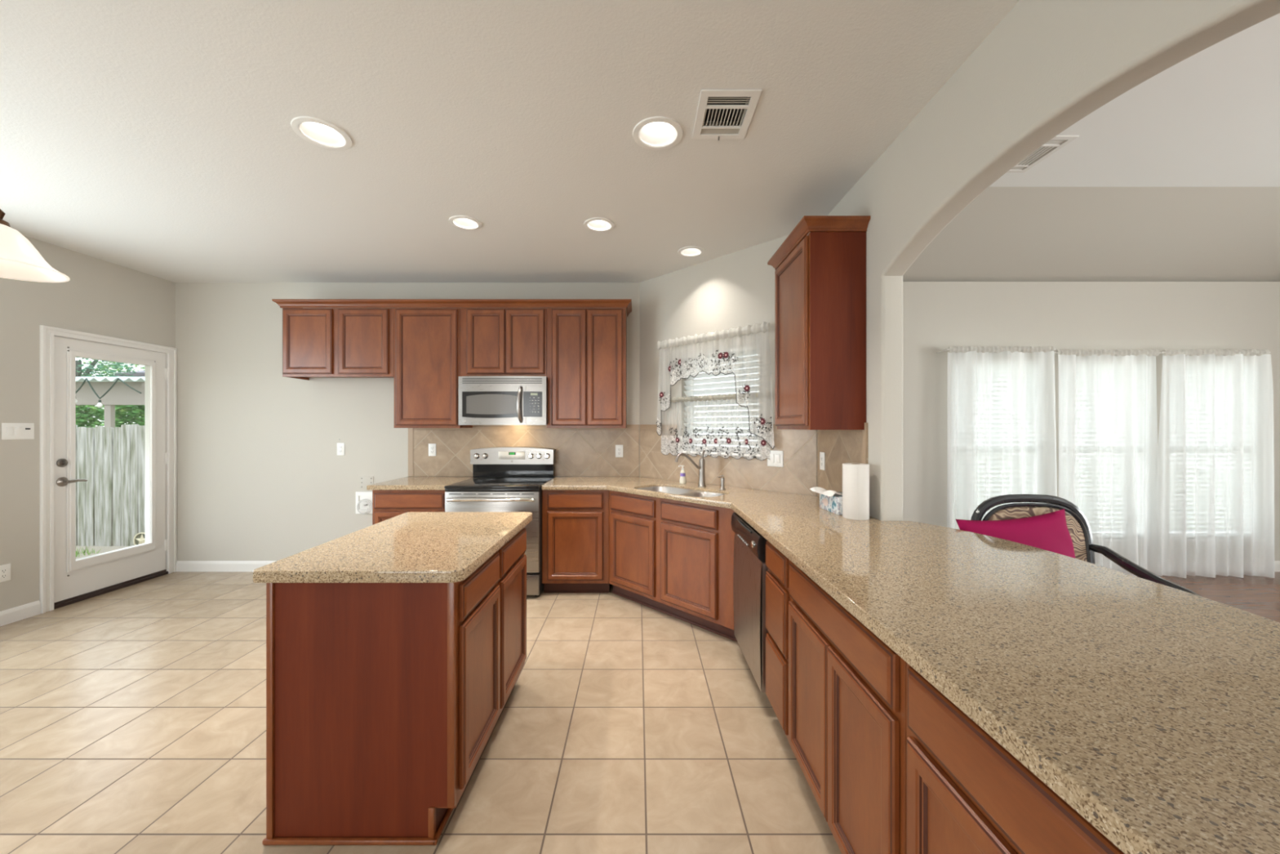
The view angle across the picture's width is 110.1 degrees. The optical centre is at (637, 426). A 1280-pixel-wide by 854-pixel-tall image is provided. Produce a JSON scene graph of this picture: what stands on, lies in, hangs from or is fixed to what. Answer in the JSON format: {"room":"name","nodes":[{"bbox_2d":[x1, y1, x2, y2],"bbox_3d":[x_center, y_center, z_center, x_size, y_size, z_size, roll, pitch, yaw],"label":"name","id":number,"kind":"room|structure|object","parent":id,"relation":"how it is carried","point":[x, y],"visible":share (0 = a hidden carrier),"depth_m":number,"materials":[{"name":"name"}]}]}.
{"room":"kitchen","nodes":[
{"label":"kitchen","id":0,"kind":"room"},
{"bbox_2d":[0,235,175,611],"bbox_3d":[-4.480,-0.010,0.072,0.140,2.770,8.384,0,0,0],"label":"wall","id":1,"kind":"structure","parent":0,"point":[101,297],"depth_m":3.27,"materials":[{"name":"grey paint"}]},
{"bbox_2d":[0,563,10,582],"bbox_3d":[-4.406,1.015,3.107,0.008,0.117,0.072,0,0,0],"label":"wall outlet","id":2,"kind":"object","parent":1,"relation":"attached to","point":[5,570],"visible":1,"depth_m":3.11,"materials":[{"name":"white plastic"}]},
{"bbox_2d":[0,567,7,578],"bbox_3d":[-4.403,1.015,3.107,0.002,0.068,0.034,0,0,0],"label":"receptacle","id":3,"kind":"object","parent":2,"relation":"attached to","point":[3,571],"depth_m":3.11,"materials":[{"name":"grey plastic"}]},
{"bbox_2d":[1,422,34,439],"bbox_3d":[-4.404,0.030,3.182,0.012,0.117,0.165,0,0,0],"label":"light switch","id":4,"kind":"object","parent":1,"relation":"attached to","point":[9,430],"visible":1,"depth_m":3.18,"materials":[{"name":"white plastic"}]},
{"bbox_2d":[0,600,40,626],"bbox_3d":[-4.403,1.325,-0.353,0.014,0.100,7.293,0,0,0],"label":"baseboard","id":5,"kind":"structure","parent":1,"relation":"attached to","point":[12,615],"depth_m":3.18,"materials":[{"name":"white paint"}]},
{"bbox_2d":[40,324,177,613],"bbox_3d":[-4.448,0.312,3.778,0.204,2.126,0.962,0,0,0],"label":"door","id":6,"kind":"structure","parent":1,"relation":"in","point":[65,580],"depth_m":3.58,"materials":[{"name":"white paint"}]},
{"bbox_2d":[175,282,639,560],"bbox_3d":[-2.255,-0.010,4.324,4.550,2.770,0.120,0,0,0],"label":"wall","id":7,"kind":"structure","parent":0,"point":[261,476],"depth_m":4.26,"materials":[{"name":"grey paint"}]},
{"bbox_2d":[176,560,275,571],"bbox_3d":[-3.300,1.325,4.257,2.220,0.100,0.014,0,0,0],"label":"baseboard","id":8,"kind":"structure","parent":7,"relation":"attached to","point":[181,566],"depth_m":4.25,"materials":[{"name":"white paint"}]},
{"bbox_2d":[282,307,394,380],"bbox_3d":[-2.650,-0.748,4.094,0.983,0.605,0.326,0,0,0],"label":"upper cabinet","id":9,"kind":"object","parent":7,"relation":"attached to","point":[317,342],"visible":0.95,"depth_m":3.94,"materials":[{"name":"brown wood"}]},
{"bbox_2d":[337,442,344,455],"bbox_3d":[-2.830,0.210,4.260,0.072,0.117,0.008,0,0,0],"label":"wall outlet","id":10,"kind":"object","parent":7,"relation":"attached to","point":[340,446],"visible":1,"depth_m":4.26,"materials":[{"name":"white plastic"}]},
{"bbox_2d":[338,445,342,452],"bbox_3d":[-2.830,0.210,4.257,0.034,0.068,0.002,0,0,0],"label":"receptacle","id":11,"kind":"object","parent":10,"relation":"attached to","point":[340,446],"depth_m":4.26,"materials":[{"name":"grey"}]},
{"bbox_2d":[355,491,372,514],"bbox_3d":[-2.594,0.721,4.228,0.183,0.212,0.072,0,0,0],"label":"water supply box","id":12,"kind":"object","parent":7,"relation":"attached to","point":[363,499],"visible":0.94,"depth_m":4.25,"materials":[{"name":"white plastic"}]},
{"bbox_2d":[360,475,373,488],"bbox_3d":[-2.585,0.530,4.261,0.130,0.120,0.006,0,0,0],"label":"wall outlet","id":13,"kind":"object","parent":7,"relation":"in","point":[365,481],"visible":0.8,"depth_m":4.26,"materials":[{"name":"white plastic"}]},
{"bbox_2d":[394,307,472,427],"bbox_3d":[-1.865,-0.520,4.094,0.584,1.059,0.326,0,0,0],"label":"upper cabinet","id":14,"kind":"object","parent":7,"relation":"attached to","point":[427,340],"visible":0.96,"depth_m":3.94,"materials":[{"name":"brown wood"}]},
{"bbox_2d":[271,298,631,316],"bbox_3d":[-1.625,-1.083,4.083,3.135,0.064,0.360,0,0,0],"label":"crown molding","id":15,"kind":"structure","parent":7,"relation":"attached to","point":[282,303],"depth_m":3.93,"materials":[{"name":"brown wood"}]},
{"bbox_2d":[460,307,546,376],"bbox_3d":[-1.190,-0.748,4.094,0.762,0.605,0.326,0,0,0],"label":"upper cabinet","id":16,"kind":"object","parent":7,"relation":"attached to","point":[495,341],"visible":0.88,"depth_m":3.94,"materials":[{"name":"brown wood"}]},
{"bbox_2d":[458,376,547,425],"bbox_3d":[-1.171,-0.227,4.022,0.758,0.420,0.480,0,0,0],"label":"microwave","id":17,"kind":"object","parent":16,"relation":"attached to","point":[482,400],"visible":1,"depth_m":3.84,"materials":[{"name":"silver metal"}]},
{"bbox_2d":[408,424,639,475],"bbox_3d":[-1.088,0.223,4.258,2.196,0.492,0.012,0,0,0],"label":"tiles","id":18,"kind":"structure","parent":7,"relation":"attached to","point":[580,451],"depth_m":4.25,"materials":[{"name":"beige tile"}]},
{"bbox_2d":[428,443,435,456],"bbox_3d":[-1.955,0.217,4.251,0.072,0.117,0.008,0,0,0],"label":"wall outlet","id":19,"kind":"object","parent":18,"relation":"attached to","point":[432,446],"visible":1,"depth_m":4.25,"materials":[{"name":"white plastic"}]},
{"bbox_2d":[430,446,434,453],"bbox_3d":[-1.955,0.217,4.248,0.034,0.068,0.002,0,0,0],"label":"receptacle","id":20,"kind":"object","parent":19,"relation":"attached to","point":[432,448],"depth_m":4.25,"materials":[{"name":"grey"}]},
{"bbox_2d":[615,444,622,457],"bbox_3d":[-0.178,0.229,4.251,0.072,0.117,0.008,0,0,0],"label":"wall outlet","id":21,"kind":"object","parent":18,"relation":"attached to","point":[619,448],"visible":1,"depth_m":4.25,"materials":[{"name":"white plastic"}]},
{"bbox_2d":[617,447,621,454],"bbox_3d":[-0.178,0.229,4.248,0.034,0.068,0.002,0,0,0],"label":"receptacle","id":22,"kind":"object","parent":21,"relation":"attached to","point":[619,449],"depth_m":4.25,"materials":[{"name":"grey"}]},
{"bbox_2d":[546,307,626,427],"bbox_3d":[-0.457,-0.520,4.094,0.699,1.059,0.326,0,0,0],"label":"upper cabinet","id":23,"kind":"object","parent":7,"relation":"attached to","point":[587,347],"visible":1,"depth_m":3.94,"materials":[{"name":"brown wood"}]},
{"bbox_2d":[0,0,1279,282],"bbox_3d":[1.385,-1.627,0.142,11.830,0.535,8.524,0,0,0],"label":"ceiling","id":24,"kind":"structure","parent":0,"point":[157,138],"depth_m":2.19,"materials":[{"name":"white paint"}]},
{"bbox_2d":[0,208,70,282],"bbox_3d":[-2.110,-0.919,1.096,0.749,0.911,0.686,0,0,0],"label":"chandelier","id":25,"kind":"object","parent":24,"relation":"hanging from","point":[20,260],"visible":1,"depth_m":1.33,"materials":[{"name":"white glass"}]},
{"bbox_2d":[290,115,352,150],"bbox_3d":[-1.479,-1.421,2.098,0.236,0.108,0.236,0,0,0],"label":"recessed light","id":26,"kind":"object","parent":24,"relation":"in","point":[319,132],"visible":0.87,"depth_m":2.13,"materials":[{"name":"white"}]},
{"bbox_2d":[448,215,481,230],"bbox_3d":[-1.160,-1.421,3.011,0.208,0.108,0.208,0,0,0],"label":"recessed light","id":27,"kind":"object","parent":24,"relation":"in","point":[463,220],"visible":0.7,"depth_m":3.06,"materials":[{"name":"white"}]},
{"bbox_2d":[583,217,614,231],"bbox_3d":[-0.263,-1.421,3.040,0.208,0.108,0.208,0,0,0],"label":"recessed light","id":28,"kind":"object","parent":24,"relation":"in","point":[597,223],"visible":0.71,"depth_m":3.09,"materials":[{"name":"white"}]},
{"bbox_2d":[632,115,683,150],"bbox_3d":[0.093,-1.421,2.098,0.236,0.108,0.236,0,0,0],"label":"recessed light","id":29,"kind":"object","parent":24,"relation":"in","point":[658,132],"visible":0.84,"depth_m":2.14,"materials":[{"name":"white"}]},
{"bbox_2d":[677,245,704,257],"bbox_3d":[0.415,-1.421,3.506,0.208,0.108,0.208,0,0,0],"label":"recessed light","id":30,"kind":"object","parent":24,"relation":"in","point":[692,250],"visible":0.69,"depth_m":3.56,"materials":[{"name":"white"}]},
{"bbox_2d":[692,88,762,140],"bbox_3d":[0.381,-1.393,1.972,0.248,0.083,0.305,0,0,0],"label":"ceiling vent","id":31,"kind":"object","parent":24,"relation":"in","point":[717,105],"visible":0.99,"depth_m":1.98,"materials":[{"name":"white metal"}]},
{"bbox_2d":[0,571,1279,853],"bbox_3d":[1.395,1.415,0.182,11.610,0.080,8.364,0,0,0],"label":"floor","id":32,"kind":"structure","parent":0,"point":[133,717],"depth_m":1.98,"materials":[{"name":"beige tile"}]},
{"bbox_2d":[262,527,526,844],"bbox_3d":[-0.912,0.941,1.939,0.646,0.869,0.942,0,0,0],"label":"kitchen island","id":33,"kind":"object","parent":32,"relation":"on","point":[384,700],"visible":0.87,"depth_m":1.48,"materials":[{"name":"brown wood"}]},
{"bbox_2d":[253,511,532,582],"bbox_3d":[-0.917,0.484,1.948,0.695,0.040,1.005,0,0,0],"label":"island countertop","id":34,"kind":"structure","parent":33,"relation":"on","point":[409,547],"depth_m":1.67,"materials":[{"name":"beige stone"}]},
{"bbox_2d":[372,489,444,524],"bbox_3d":[-1.859,0.943,3.935,0.611,0.865,0.620,0,0,0],"label":"base cabinet","id":35,"kind":"object","parent":32,"relation":"on","point":[386,504],"visible":0.17,"depth_m":3.62,"materials":[{"name":"brown wood"}]},
{"bbox_2d":[366,475,472,489],"bbox_3d":[-1.865,0.489,3.937,0.645,0.039,0.653,0,0,0],"label":"countertop","id":36,"kind":"structure","parent":35,"relation":"on","point":[410,482],"depth_m":3.76,"materials":[{"name":"beige stone"}]},
{"bbox_2d":[444,446,555,595],"bbox_3d":[-1.165,0.781,3.869,0.766,1.187,0.752,0,0,0],"label":"range","id":37,"kind":"object","parent":32,"relation":"on","point":[505,478],"visible":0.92,"depth_m":3.57,"materials":[{"name":"silver metal"}]},
{"bbox_2d":[444,477,553,488],"bbox_3d":[-1.163,0.479,3.857,0.758,0.020,0.605,0,0,0],"label":"cooktop","id":38,"kind":"object","parent":37,"relation":"in","point":[473,482],"depth_m":3.75,"materials":[{"name":"black glass"}]},
{"bbox_2d":[542,489,610,592],"bbox_3d":[-0.510,0.943,3.935,0.543,0.865,0.620,0,0,0],"label":"base cabinet","id":39,"kind":"object","parent":32,"relation":"on","point":[575,522],"visible":0.9,"depth_m":3.64,"materials":[{"name":"brown wood"}]},
{"bbox_2d":[608,490,737,641],"bbox_3d":[0.375,0.943,3.384,1.294,0.865,0.603,0,0,45],"label":"base cabinet","id":40,"kind":"object","parent":32,"relation":"on","point":[675,558],"visible":0.77,"depth_m":3.15,"materials":[{"name":"brown wood"}]},
{"bbox_2d":[542,476,1279,853],"bbox_3d":[0.599,0.489,2.394,1.651,0.039,4.492,0,0,-22],"label":"countertop","id":41,"kind":"structure","parent":40,"relation":"on","point":[1150,708],"depth_m":0.90,"materials":[{"name":"beige stone"}]},
{"bbox_2d":[678,465,685,484],"bbox_3d":[0.365,0.393,3.710,0.066,0.153,0.054,0,0,0],"label":"soap bottle","id":42,"kind":"object","parent":41,"relation":"on","point":[682,477],"visible":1,"depth_m":3.69,"materials":[{"name":"beige plastic"}]},
{"bbox_2d":[638,486,726,497],"bbox_3d":[0.311,0.600,3.342,0.737,0.221,0.367,0,0,45],"label":"sink","id":43,"kind":"object","parent":41,"relation":"in","point":[682,491],"visible":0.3,"depth_m":3.53,"materials":[{"name":"grey metal"}]},
{"bbox_2d":[675,449,706,486],"bbox_3d":[0.410,0.325,3.507,0.280,0.289,0.065,0,0,-22],"label":"kitchen faucet","id":44,"kind":"object","parent":41,"relation":"on","point":[701,462],"visible":1,"depth_m":3.52,"materials":[{"name":"silver metal"}]},
{"bbox_2d":[718,475,725,489],"bbox_3d":[0.630,0.415,3.366,0.060,0.108,0.048,0,0,0],"label":"soap dispenser","id":45,"kind":"object","parent":41,"relation":"on","point":[722,479],"visible":1,"depth_m":3.35,"materials":[{"name":"silver metal"}]},
{"bbox_2d":[809,486,842,515],"bbox_3d":[1.104,0.410,2.528,0.149,0.120,0.287,0,0,-3],"label":"tissue box","id":46,"kind":"object","parent":41,"relation":"on","point":[830,500],"visible":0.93,"depth_m":2.47,"materials":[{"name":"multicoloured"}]},
{"bbox_2d":[842,462,869,519],"bbox_3d":[1.128,0.330,2.318,0.126,0.279,0.126,0,0,0],"label":"paper towel roll","id":47,"kind":"object","parent":41,"relation":"on","point":[855,476],"visible":1,"depth_m":2.27,"materials":[{"name":"white paper"}]},
{"bbox_2d":[730,512,768,693],"bbox_3d":[0.872,0.946,2.417,0.636,0.854,0.599,0,0,0],"label":"dishwasher","id":48,"kind":"object","parent":32,"relation":"on","point":[749,568],"visible":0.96,"depth_m":2.30,"materials":[{"name":"silver metal"}]},
{"bbox_2d":[765,540,791,739],"bbox_3d":[0.900,0.943,1.946,0.620,0.865,0.317,0,0,0],"label":"base cabinet","id":49,"kind":"object","parent":32,"relation":"on","point":[778,597],"visible":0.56,"depth_m":1.89,"materials":[{"name":"brown wood"}]},
{"bbox_2d":[788,561,906,853],"bbox_3d":[0.900,0.943,1.404,0.620,0.865,0.761,0,0,0],"label":"base cabinet","id":50,"kind":"object","parent":32,"relation":"on","point":[847,686],"visible":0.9,"depth_m":1.28,"materials":[{"name":"brown wood"}]},
{"bbox_2d":[906,662,1124,853],"bbox_3d":[0.900,0.943,0.640,0.620,0.865,0.761,0,0,0],"label":"base cabinet","id":51,"kind":"object","parent":32,"relation":"on","point":[966,793],"visible":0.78,"depth_m":0.80,"materials":[{"name":"brown wood"}]},
{"bbox_2d":[970,493,1201,596],"bbox_3d":[1.895,0.854,1.940,0.678,1.051,0.592,0,0,3],"label":"armchair","id":52,"kind":"object","parent":32,"relation":"on","point":[1078,526],"visible":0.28,"depth_m":2.15,"materials":[{"name":"grey paint"}]},
{"bbox_2d":[955,508,1075,558],"bbox_3d":[1.790,0.660,2.068,0.554,0.546,0.171,0,0,0],"label":"throw pillow","id":53,"kind":"object","parent":52,"relation":"on","point":[1049,531],"visible":0.21,"depth_m":2.07,"materials":[{"name":"pink fabric"}]},
{"bbox_2d":[640,231,817,495],"bbox_3d":[0.672,-0.010,3.706,1.718,2.770,0.140,0,0,45],"label":"wall","id":54,"kind":"structure","parent":0,"point":[734,290],"depth_m":3.77,"materials":[{"name":"grey paint"}]},
{"bbox_2d":[640,424,678,453],"bbox_3d":[0.184,0.103,4.086,0.470,0.252,0.012,0,0,45],"label":"tiles","id":55,"kind":"structure","parent":54,"relation":"attached to","point":[650,440],"depth_m":4.12,"materials":[{"name":"beige tile"}]},
{"bbox_2d":[656,321,774,449],"bbox_3d":[0.577,-0.305,3.624,0.049,0.934,1.165,0,0,-45],"label":"curtain","id":56,"kind":"object","parent":54,"relation":"hanging from","point":[758,407],"visible":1,"depth_m":3.44,"materials":[{"name":"grey fabric"}]},
{"bbox_2d":[717,351,723,359],"bbox_3d":[0.654,-0.565,3.545,0.002,0.058,0.055,0,0,-45],"label":"flower","id":57,"kind":"object","parent":56,"relation":"on","point":[721,353],"depth_m":3.55,"materials":[{"name":"red fabric"}]},
{"bbox_2d":[723,351,728,358],"bbox_3d":[0.687,-0.562,3.497,0.055,0.058,0.002,0,0,45],"label":"flower","id":58,"kind":"object","parent":56,"relation":"on","point":[726,355],"depth_m":3.49,"materials":[{"name":"red fabric"}]},
{"bbox_2d":[743,384,750,391],"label":"flower","id":59,"kind":"object","parent":56,"relation":"on","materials":[{"name":"red fabric"}]},
{"bbox_2d":[760,417,765,425],"bbox_3d":[0.910,-0.041,3.277,0.055,0.058,0.002,0,0,45],"label":"flower","id":60,"kind":"object","parent":56,"relation":"on","point":[762,423],"depth_m":3.27,"materials":[{"name":"red fabric"}]},
{"bbox_2d":[677,378,760,457],"bbox_3d":[0.682,-0.205,3.671,0.811,0.860,0.155,0,0,45],"label":"window","id":61,"kind":"structure","parent":54,"relation":"in","point":[683,451],"depth_m":3.72,"materials":[{"name":"white paint"}]},
{"bbox_2d":[660,391,770,460],"bbox_3d":[0.586,-0.005,3.654,1.072,0.512,0.035,0,0,45],"label":"curtain","id":62,"kind":"object","parent":61,"relation":"hanging from","point":[738,446],"visible":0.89,"depth_m":3.61,"materials":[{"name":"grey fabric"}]},
{"bbox_2d":[726,437,731,444],"bbox_3d":[0.713,0.109,3.512,0.002,0.052,0.050,0,0,-45],"label":"flower","id":63,"kind":"object","parent":62,"relation":"on","point":[730,441],"depth_m":3.51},
{"bbox_2d":[760,439,766,445],"bbox_3d":[0.926,0.117,3.306,0.050,0.052,0.002,0,0,45],"label":"flower","id":64,"kind":"object","parent":62,"relation":"on","point":[762,442],"depth_m":3.30,"materials":[{"name":"red fabric"}]},
{"bbox_2d":[683,343,759,452],"bbox_3d":[0.669,-0.216,3.659,0.735,0.834,0.056,0,0,45],"label":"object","id":65,"kind":"object","parent":61,"relation":"attached to","point":[731,350],"visible":0.38,"depth_m":3.68,"materials":[{"name":"white plastic"}]},
{"bbox_2d":[640,451,817,495],"bbox_3d":[0.619,0.349,3.653,1.698,0.239,0.008,0,0,45],"label":"tiles","id":66,"kind":"structure","parent":54,"relation":"attached to","point":[796,476],"depth_m":3.48,"materials":[{"name":"beige tile"}]},
{"bbox_2d":[767,450,783,466],"bbox_3d":[0.998,0.230,3.260,0.125,0.117,0.012,0,0,45],"label":"light switch","id":67,"kind":"object","parent":66,"relation":"attached to","point":[776,457],"visible":1,"depth_m":3.25,"materials":[{"name":"white plastic"}]},
{"bbox_2d":[762,423,817,460],"bbox_3d":[1.074,0.103,3.196,0.407,0.252,0.012,0,0,45],"label":"tiles","id":68,"kind":"structure","parent":54,"relation":"attached to","point":[796,444],"depth_m":3.15,"materials":[{"name":"beige tile"}]},
{"bbox_2d":[827,0,1279,520],"bbox_3d":[1.285,-0.350,1.355,0.110,3.550,3.410,0,0,0],"label":"wall","id":69,"kind":"structure","parent":0,"point":[1047,65],"depth_m":1.57,"materials":[{"name":"grey paint"}]},
{"bbox_2d":[767,215,871,429],"bbox_3d":[1.052,-0.550,2.697,0.351,1.130,0.671,0,0,0],"label":"upper cabinet","id":70,"kind":"object","parent":69,"relation":"attached to","point":[820,275],"visible":1,"depth_m":2.41,"materials":[{"name":"brown wood"}]},
{"bbox_2d":[817,422,868,496],"bbox_3d":[1.224,0.223,2.715,0.012,0.492,0.650,0,0,0],"label":"tiles","id":71,"kind":"structure","parent":69,"relation":"attached to","point":[840,446],"depth_m":2.73,"materials":[{"name":"beige tile"}]},
{"bbox_2d":[819,452,825,470],"bbox_3d":[1.217,0.225,2.956,0.008,0.117,0.072,0,0,0],"label":"wall outlet","id":72,"kind":"object","parent":71,"relation":"attached to","point":[822,455],"visible":1,"depth_m":2.94,"materials":[{"name":"white plastic"}]},
{"bbox_2d":[820,455,822,466],"bbox_3d":[1.214,0.225,2.956,0.002,0.068,0.034,0,0,0],"label":"receptacle","id":73,"kind":"object","parent":72,"relation":"attached to","point":[821,456],"depth_m":2.96,"materials":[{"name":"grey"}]},
{"bbox_2d":[902,281,1279,560],"bbox_3d":[4.325,-0.005,4.334,5.990,2.760,0.140,0,0,0],"label":"wall","id":74,"kind":"structure","parent":0,"point":[938,316],"depth_m":4.26,"materials":[{"name":"grey paint"}]},
{"bbox_2d":[936,346,1057,529],"bbox_3d":[3.330,0.311,4.148,1.018,2.103,0.230,0,0,0],"label":"sheer curtain","id":75,"kind":"object","parent":74,"relation":"hanging from","point":[1004,371],"visible":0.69,"depth_m":4.09,"materials":[{"name":"white fabric"}]},
{"bbox_2d":[977,358,1037,504],"bbox_3d":[3.440,0.204,4.299,0.904,1.714,0.056,0,0,0],"label":"window blind","id":76,"kind":"object","parent":74,"relation":"attached to","point":[1031,436],"visible":0.02,"depth_m":4.29,"materials":[{"name":"white plastic"}]},
{"bbox_2d":[1054,349,1162,576],"bbox_3d":[4.300,0.326,4.147,0.970,2.073,0.232,0,0,0],"label":"sheer curtain","id":77,"kind":"object","parent":74,"relation":"hanging from","point":[1110,433],"visible":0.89,"depth_m":4.09,"materials":[{"name":"white fabric"}]},
{"bbox_2d":[1080,358,1146,537],"bbox_3d":[4.480,0.204,4.299,0.904,1.714,0.056,0,0,0],"label":"window blind","id":78,"kind":"object","parent":74,"relation":"attached to","point":[1140,451],"visible":0.1,"depth_m":4.30,"materials":[{"name":"white plastic"}]},
{"bbox_2d":[1137,408,1145,541],"bbox_3d":[4.480,0.215,4.316,0.980,1.740,0.155,0,0,0],"label":"window","id":79,"kind":"structure","parent":74,"relation":"in","point":[1139,540],"depth_m":4.35,"materials":[{"name":"white paint"}]},
{"bbox_2d":[1137,560,1279,571],"bbox_3d":[4.275,1.325,4.257,5.850,0.100,0.014,0,0,0],"label":"baseboard","id":80,"kind":"structure","parent":74,"relation":"attached to","point":[1277,563],"depth_m":4.25,"materials":[{"name":"white paint"}]},
{"bbox_2d":[1158,349,1274,577],"bbox_3d":[5.296,0.325,4.148,1.066,2.076,0.229,0,0,0],"label":"sheer curtain","id":81,"kind":"object","parent":74,"relation":"hanging from","point":[1221,522],"visible":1,"depth_m":4.09,"materials":[{"name":"white fabric"}]},
{"bbox_2d":[1190,408,1250,541],"bbox_3d":[5.520,0.215,4.316,0.980,1.740,0.155,0,0,0],"label":"window","id":82,"kind":"structure","parent":74,"relation":"in","point":[1191,540],"depth_m":4.35,"materials":[{"name":"white paint"}]},
{"bbox_2d":[1189,358,1250,537],"bbox_3d":[5.520,0.204,4.299,0.904,1.714,0.056,0,0,0],"label":"window blind","id":83,"kind":"object","parent":82,"relation":"attached to","point":[1247,392],"visible":0.02,"depth_m":4.30,"materials":[{"name":"white plastic"}]},
{"bbox_2d":[989,13,1279,186],"bbox_3d":[4.315,-1.860,-0.360,5.970,0.070,7.520,0,0,0],"label":"ceiling","id":84,"kind":"structure","parent":0,"point":[1211,118],"depth_m":2.76,"materials":[{"name":"white paint"}]},
{"bbox_2d":[1006,135,1079,173],"bbox_3d":[2.590,-1.843,3.000,0.340,0.083,0.400,0,0,0],"label":"ceiling vent","id":85,"kind":"object","parent":84,"relation":"in","point":[1019,168],"visible":0.36,"depth_m":2.97,"materials":[{"name":"white metal"}]},
{"label":"outside","id":86,"kind":"structure","parent":0,"visible":0},
{"bbox_2d":[977,453,1194,528],"bbox_3d":[-5.000,1.525,7.000,50.000,0.100,46.000,0,0,0],"label":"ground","id":87,"kind":"structure","parent":86,"point":[978,454],"depth_m":10.30,"materials":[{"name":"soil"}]},
{"bbox_2d":[75,544,101,556],"bbox_3d":[-6.472,1.400,4.859,0.621,0.150,0.637,0,0,0],"label":"grass","id":88,"kind":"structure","parent":87,"relation":"on","point":[83,551],"depth_m":5.09,"materials":[{"name":"green plant"}]},
{"bbox_2d":[75,404,104,427],"bbox_3d":[-12.494,0.228,9.958,1.320,2.497,0.891,0,0,0],"label":"shrub","id":89,"kind":"object","parent":87,"relation":"on","point":[84,419],"visible":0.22,"depth_m":9.87,"materials":[{"name":"green plant"}]},
{"bbox_2d":[75,546,129,559],"bbox_3d":[-6.780,1.458,4.100,4.440,0.035,3.000,0,0,0],"label":"path","id":90,"kind":"structure","parent":87,"relation":"on","point":[97,548],"depth_m":5.30,"materials":[{"name":"beige concrete"}]},
{"bbox_2d":[75,424,145,546],"bbox_3d":[-6.697,0.695,5.380,3.808,1.460,0.069,0,0,0],"label":"fence","id":91,"kind":"object","parent":90,"relation":"on","point":[108,458],"visible":0.23,"depth_m":5.35,"materials":[{"name":"grey wood"}]},
{"bbox_2d":[133,532,145,545],"bbox_3d":[-5.845,1.340,5.267,0.196,0.196,0.026,0,0,0],"label":"star ornament","id":92,"kind":"object","parent":90,"relation":"on","point":[140,538],"visible":0.45,"depth_m":5.27,"materials":[{"name":"beige paint"}]},
{"bbox_2d":[75,356,135,412],"bbox_3d":[-14.641,-0.666,11.656,2.329,4.293,1.348,0,0,0],"label":"tree","id":93,"kind":"object","parent":87,"relation":"on","point":[90,370],"visible":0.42,"depth_m":11.65,"materials":[{"name":"green plant"}]},
{"bbox_2d":[75,376,145,516],"bbox_3d":[-8.453,0.221,8.051,4.414,2.508,2.702,0,0,0],"label":"patio cover","id":94,"kind":"object","parent":87,"relation":"on","point":[120,393],"visible":0.2,"depth_m":6.95,"materials":[{"name":"white"}]},
{"bbox_2d":[75,377,141,407],"bbox_3d":[-8.344,-0.495,6.685,1.843,0.476,0.060,0,0,0],"label":"string lights","id":95,"kind":"object","parent":94,"relation":"hanging from","point":[100,404],"visible":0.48,"depth_m":6.68,"materials":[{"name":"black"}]},
{"bbox_2d":[78,359,145,423],"bbox_3d":[-16.983,-0.763,14.585,2.837,4.488,1.688,0,0,0],"label":"tree","id":96,"kind":"object","parent":87,"relation":"on","point":[135,366],"visible":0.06,"depth_m":14.37,"materials":[{"name":"green plant"}]},
{"bbox_2d":[100,404,145,426],"bbox_3d":[-11.157,0.213,9.951,1.373,2.532,0.896,0,0,0],"label":"shrub","id":97,"kind":"object","parent":87,"relation":"on","point":[130,414],"visible":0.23,"depth_m":9.74,"materials":[{"name":"green plant"}]},
{"bbox_2d":[115,370,145,377],"bbox_3d":[-11.800,-0.525,15.290,6.800,4.000,4.620,0,0,0],"label":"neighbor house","id":98,"kind":"structure","parent":87,"relation":"on","point":[140,373],"depth_m":13.00,"materials":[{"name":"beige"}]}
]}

